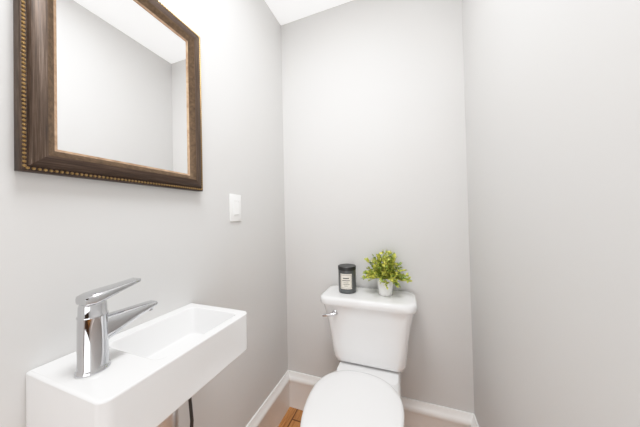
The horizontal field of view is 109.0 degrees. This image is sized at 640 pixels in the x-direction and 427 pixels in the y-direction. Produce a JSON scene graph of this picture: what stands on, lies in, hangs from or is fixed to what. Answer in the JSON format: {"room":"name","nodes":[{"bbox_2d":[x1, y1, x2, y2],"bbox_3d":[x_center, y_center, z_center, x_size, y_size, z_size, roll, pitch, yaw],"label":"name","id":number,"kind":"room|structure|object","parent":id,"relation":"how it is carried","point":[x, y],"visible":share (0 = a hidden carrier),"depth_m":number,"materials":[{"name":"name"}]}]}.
{"room":"bathroom","nodes":[
{"label":"bathroom","id":0,"kind":"room"},
{"bbox_2d":[0,0,287,426],"bbox_3d":[-0.639,-0.007,0.469,0.100,2.415,2.341,-2,-1,20],"label":"wall","id":1,"kind":"structure","parent":0,"point":[65,242],"depth_m":0.81,"materials":[{"name":"paint"}]},
{"bbox_2d":[13,0,202,191],"bbox_3d":[-0.516,-0.370,0.646,0.028,0.574,0.429,-2,-1,20],"label":"mirror","id":2,"kind":"object","parent":1,"relation":"attached to","point":[108,90],"visible":1,"depth_m":0.58,"materials":[{"name":"mirror"}]},
{"bbox_2d":[26,277,246,426],"bbox_3d":[-0.400,0.462,0.584,0.246,0.623,0.376,-2,-1,20],"label":"wall-mounted sink","id":3,"kind":"object","parent":1,"relation":"attached to","point":[159,371],"visible":1,"depth_m":0.46,"materials":[{"name":"white ceramic"}]},
{"bbox_2d":[73,277,157,378],"bbox_3d":[-0.438,0.230,0.501,0.054,0.160,0.148,-2,-1,20],"label":"faucet","id":4,"kind":"object","parent":3,"relation":"on","point":[95,325],"depth_m":0.45,"materials":[{"name":"silver metal"}]},
{"bbox_2d":[229,194,240,221],"bbox_3d":[-0.378,-0.025,1.026,0.010,0.120,0.072,-2,-1,20],"label":"light switch","id":5,"kind":"object","parent":1,"relation":"attached to","point":[235,206],"visible":1,"depth_m":1.02,"materials":[{"name":"white plastic"}]},
{"bbox_2d":[246,370,291,426],"bbox_3d":[-0.554,1.091,0.433,0.030,0.214,2.141,-2,-1,20],"label":"baseboard","id":6,"kind":"structure","parent":1,"relation":"attached to","point":[270,414],"depth_m":1.28,"materials":[{"name":"white wood"}]},
{"bbox_2d":[278,407,302,426],"bbox_3d":[-0.092,1.236,0.263,1.207,0.100,2.341,-2,-1,20],"label":"floor","id":7,"kind":"structure","parent":0,"point":[292,417],"depth_m":1.34,"materials":[{"name":"brown wood"}]},
{"bbox_2d":[300,285,416,426],"bbox_3d":[0.168,0.796,0.928,0.455,0.783,0.689,-2,-1,20],"label":"toilet","id":8,"kind":"object","parent":7,"relation":"on","point":[370,329],"visible":1,"depth_m":1.03,"materials":[{"name":"white ceramic"}]},
{"bbox_2d":[338,264,355,293],"bbox_3d":[0.143,0.340,1.202,0.095,0.135,0.095,-2,-1,20],"label":"candle","id":9,"kind":"object","parent":8,"relation":"on","point":[347,278],"visible":1,"depth_m":1.16,"materials":[{"name":"black glass"}]},
{"bbox_2d":[362,249,411,295],"bbox_3d":[0.326,0.289,1.133,0.247,0.227,0.214,-2,-1,20],"label":"plant","id":10,"kind":"object","parent":8,"relation":"on","point":[386,274],"visible":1,"depth_m":1.11,"materials":[{"name":"green plant"}]},
{"bbox_2d":[265,0,351,24],"bbox_3d":[-0.148,-1.279,0.294,1.207,0.100,2.341,-2,-1,20],"label":"ceiling","id":11,"kind":"structure","parent":0,"point":[285,11],"depth_m":1.35,"materials":[{"name":"paint"}]},
{"bbox_2d":[281,0,473,413],"bbox_3d":[0.265,-0.017,1.331,1.007,2.415,0.100,-2,-1,20],"label":"wall","id":12,"kind":"structure","parent":0,"point":[374,131],"depth_m":1.25,"materials":[{"name":"paint"}]},
{"bbox_2d":[289,370,467,426],"bbox_3d":[0.261,1.083,1.262,0.930,0.214,0.022,-2,-1,20],"label":"baseboard","id":13,"kind":"structure","parent":12,"relation":"attached to","point":[293,389],"depth_m":1.17,"materials":[{"name":"white"}]},
{"bbox_2d":[462,0,639,426],"bbox_3d":[0.399,-0.035,0.089,0.100,2.415,2.341,-2,-1,20],"label":"wall","id":14,"kind":"structure","parent":0,"point":[552,103],"depth_m":0.48,"materials":[{"name":"paint"}]},
{"bbox_2d":[467,412,478,426],"bbox_3d":[0.366,1.066,0.096,0.022,0.214,2.141,-2,-1,20],"label":"baseboard","id":15,"kind":"structure","parent":14,"relation":"attached to","point":[472,422],"depth_m":1.09,"materials":[{"name":"white"}]}
]}

